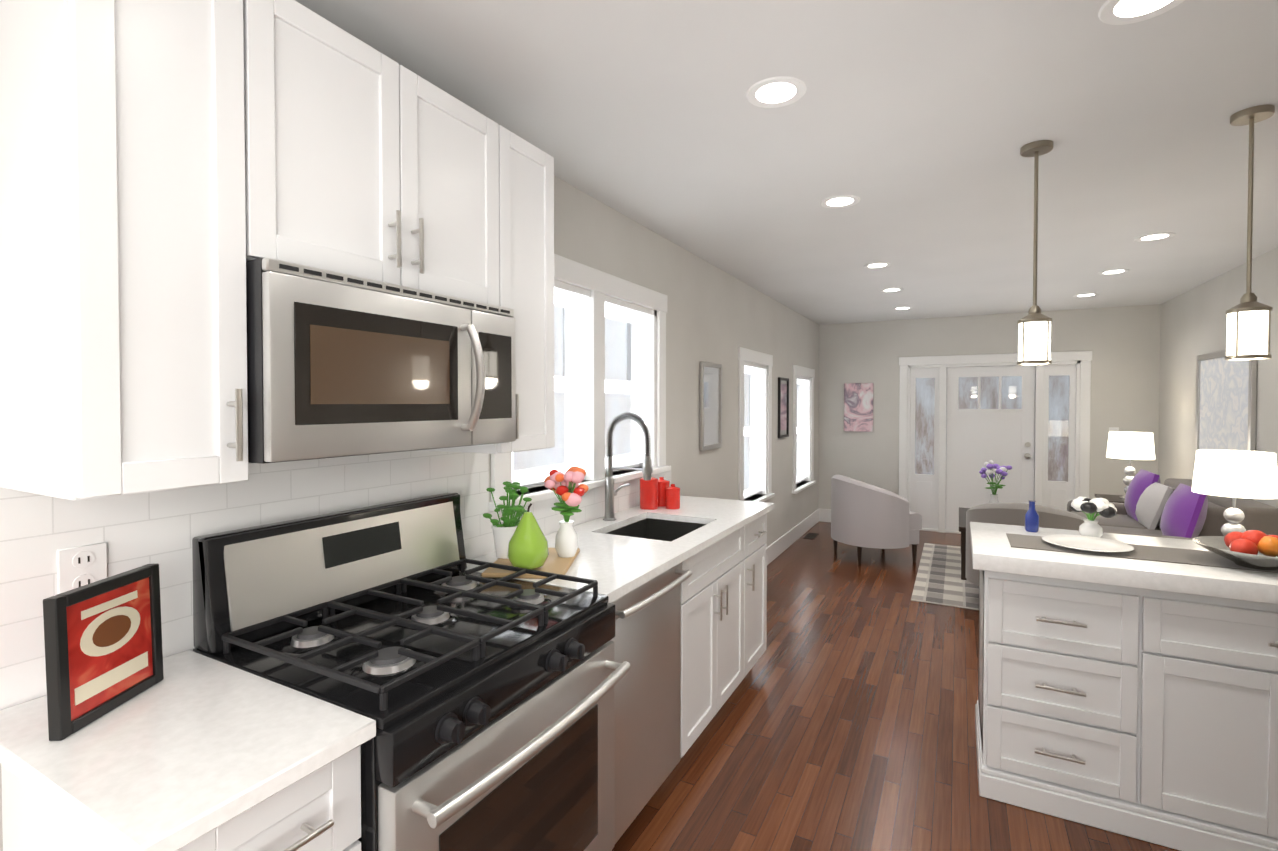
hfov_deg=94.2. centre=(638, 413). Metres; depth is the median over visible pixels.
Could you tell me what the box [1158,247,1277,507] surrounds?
wall
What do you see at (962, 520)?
coffee table
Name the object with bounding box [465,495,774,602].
countertop
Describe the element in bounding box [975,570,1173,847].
base cabinet
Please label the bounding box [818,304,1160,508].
wall
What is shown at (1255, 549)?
fruit bowl
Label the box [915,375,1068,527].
backdrop
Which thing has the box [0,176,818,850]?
wall
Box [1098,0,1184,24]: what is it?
recessed light
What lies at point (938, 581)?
rug
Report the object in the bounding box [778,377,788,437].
picture
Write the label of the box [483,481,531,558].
herb pot
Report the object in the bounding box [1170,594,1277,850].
base cabinet
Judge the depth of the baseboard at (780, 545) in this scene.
6.12 m
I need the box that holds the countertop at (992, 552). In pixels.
[970,522,1277,605]
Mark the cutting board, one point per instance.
(555, 563)
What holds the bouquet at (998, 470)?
on the coffee table at (962, 520)
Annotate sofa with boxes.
[1067,469,1277,539]
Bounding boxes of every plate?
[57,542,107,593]
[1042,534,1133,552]
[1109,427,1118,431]
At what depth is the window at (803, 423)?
6.92 m
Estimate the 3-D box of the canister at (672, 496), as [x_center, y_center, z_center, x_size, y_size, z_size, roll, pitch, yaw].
[0.177,0.432,3.099,0.078,0.128,0.078,1,1,28]
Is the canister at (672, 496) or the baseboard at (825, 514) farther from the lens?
the baseboard at (825, 514)
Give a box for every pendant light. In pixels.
[1017,140,1052,364]
[1225,105,1274,359]
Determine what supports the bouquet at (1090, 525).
on the plate at (1087, 543)
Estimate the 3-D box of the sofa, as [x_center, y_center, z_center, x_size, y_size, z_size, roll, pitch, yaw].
[3.808,0.933,4.391,0.870,0.913,1.620,1,1,28]
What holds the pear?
on the cutting board
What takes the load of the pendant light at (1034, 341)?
hanging from the ceiling
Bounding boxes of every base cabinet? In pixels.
[0,650,375,850]
[549,515,766,757]
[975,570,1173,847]
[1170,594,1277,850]
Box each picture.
[43,563,163,740]
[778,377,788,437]
[1195,350,1256,457]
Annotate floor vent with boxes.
[804,533,818,538]
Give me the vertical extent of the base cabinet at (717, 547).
0.886 m
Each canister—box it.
[640,477,657,509]
[658,477,669,506]
[665,484,679,508]
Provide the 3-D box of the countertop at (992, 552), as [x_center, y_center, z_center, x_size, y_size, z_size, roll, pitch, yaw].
[2.114,0.544,2.070,1.668,0.061,0.660,1,1,28]
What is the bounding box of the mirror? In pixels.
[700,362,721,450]
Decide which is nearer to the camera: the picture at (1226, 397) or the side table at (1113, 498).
the picture at (1226, 397)
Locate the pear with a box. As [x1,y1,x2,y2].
[508,503,548,568]
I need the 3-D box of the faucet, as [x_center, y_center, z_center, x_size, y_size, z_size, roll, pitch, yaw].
[-0.045,0.248,2.759,0.256,0.508,0.099,1,1,28]
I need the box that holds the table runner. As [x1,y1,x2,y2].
[1006,533,1277,572]
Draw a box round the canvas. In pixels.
[844,383,872,431]
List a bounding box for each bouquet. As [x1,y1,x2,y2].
[544,466,588,557]
[979,460,1011,502]
[1070,497,1116,537]
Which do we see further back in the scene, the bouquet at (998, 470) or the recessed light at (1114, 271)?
the bouquet at (998, 470)
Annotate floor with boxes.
[612,521,1179,850]
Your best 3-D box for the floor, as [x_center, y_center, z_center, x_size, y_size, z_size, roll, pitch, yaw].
[1.482,1.471,2.556,3.550,0.100,9.490,1,1,28]
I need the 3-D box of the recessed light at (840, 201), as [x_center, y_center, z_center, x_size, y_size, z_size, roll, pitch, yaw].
[0.963,-1.012,2.844,0.184,0.004,0.184,1,1,28]
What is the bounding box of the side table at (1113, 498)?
[1095,494,1124,502]
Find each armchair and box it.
[831,474,921,564]
[966,503,1085,585]
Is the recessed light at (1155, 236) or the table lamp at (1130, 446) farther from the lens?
the table lamp at (1130, 446)
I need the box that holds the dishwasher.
[610,562,691,843]
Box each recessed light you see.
[746,76,806,107]
[820,195,859,207]
[863,262,891,268]
[880,288,903,291]
[893,307,912,309]
[1073,293,1098,296]
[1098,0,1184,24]
[1098,269,1128,274]
[1134,232,1175,241]
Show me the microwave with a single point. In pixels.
(341, 364)
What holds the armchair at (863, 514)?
on the floor
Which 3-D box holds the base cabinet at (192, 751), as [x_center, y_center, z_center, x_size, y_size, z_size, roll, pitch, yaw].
[-0.808,0.989,1.035,0.626,0.915,0.340,1,1,28]
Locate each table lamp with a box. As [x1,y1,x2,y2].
[1106,432,1154,499]
[1191,450,1277,535]
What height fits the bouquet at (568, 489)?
0.310 m
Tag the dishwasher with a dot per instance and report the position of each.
(646, 639)
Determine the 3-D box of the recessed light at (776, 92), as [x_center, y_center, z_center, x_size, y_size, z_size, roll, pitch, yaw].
[0.426,-0.995,1.846,0.184,0.004,0.184,1,1,28]
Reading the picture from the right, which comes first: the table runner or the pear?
the table runner
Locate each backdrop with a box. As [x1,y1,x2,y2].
[513,305,749,489]
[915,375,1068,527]
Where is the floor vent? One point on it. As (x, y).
(810, 535)
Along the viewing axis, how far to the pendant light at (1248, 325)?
1.96 m
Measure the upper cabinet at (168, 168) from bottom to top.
0.955 m
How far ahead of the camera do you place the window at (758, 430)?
5.33 m
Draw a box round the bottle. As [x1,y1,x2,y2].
[1025,500,1038,531]
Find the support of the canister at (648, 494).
on the countertop at (722, 517)
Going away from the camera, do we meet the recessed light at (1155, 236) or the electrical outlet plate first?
the electrical outlet plate
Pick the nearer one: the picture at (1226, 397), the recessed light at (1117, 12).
the recessed light at (1117, 12)
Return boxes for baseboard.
[767,508,819,564]
[820,508,830,521]
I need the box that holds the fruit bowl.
[1192,530,1277,569]
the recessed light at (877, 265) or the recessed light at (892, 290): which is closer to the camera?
the recessed light at (877, 265)
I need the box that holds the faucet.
[603,412,652,520]
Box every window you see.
[489,254,670,510]
[738,347,774,501]
[792,365,815,493]
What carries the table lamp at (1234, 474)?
on the side table
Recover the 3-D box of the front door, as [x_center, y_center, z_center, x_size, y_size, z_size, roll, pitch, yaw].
[3.849,0.355,6.548,1.810,1.997,0.185,1,1,28]
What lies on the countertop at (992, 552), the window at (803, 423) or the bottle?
the bottle
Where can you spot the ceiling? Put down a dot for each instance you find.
(915, 126)
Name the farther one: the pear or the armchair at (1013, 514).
the armchair at (1013, 514)
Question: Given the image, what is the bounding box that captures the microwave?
[246,258,515,463]
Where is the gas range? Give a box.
[192,493,630,850]
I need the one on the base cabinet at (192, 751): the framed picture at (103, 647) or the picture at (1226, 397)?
the framed picture at (103, 647)
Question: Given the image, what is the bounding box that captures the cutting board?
[481,548,579,578]
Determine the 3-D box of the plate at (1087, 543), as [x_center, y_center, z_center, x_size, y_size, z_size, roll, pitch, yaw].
[1.695,0.498,2.249,0.280,0.018,0.280,1,1,28]
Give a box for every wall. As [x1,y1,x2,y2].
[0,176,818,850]
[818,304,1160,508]
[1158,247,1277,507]
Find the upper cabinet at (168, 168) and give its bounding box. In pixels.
[0,0,554,500]
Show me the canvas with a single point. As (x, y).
(858, 407)
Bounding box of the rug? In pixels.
[911,543,978,609]
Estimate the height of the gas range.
1.169 m
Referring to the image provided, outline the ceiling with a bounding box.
[295,0,1277,324]
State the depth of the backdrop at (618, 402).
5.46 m
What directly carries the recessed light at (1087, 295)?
in the ceiling
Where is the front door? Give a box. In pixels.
[899,351,1091,533]
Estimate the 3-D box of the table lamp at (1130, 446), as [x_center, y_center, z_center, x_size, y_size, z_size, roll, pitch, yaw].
[4.404,0.473,5.323,0.340,0.600,0.340,1,1,28]
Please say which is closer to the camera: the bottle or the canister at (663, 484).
the bottle
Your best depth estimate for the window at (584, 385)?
2.82 m
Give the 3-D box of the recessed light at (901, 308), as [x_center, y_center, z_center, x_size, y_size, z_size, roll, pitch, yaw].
[2.681,-1.066,6.038,0.184,0.004,0.184,1,1,28]
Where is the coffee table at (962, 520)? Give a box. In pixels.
[959,507,969,579]

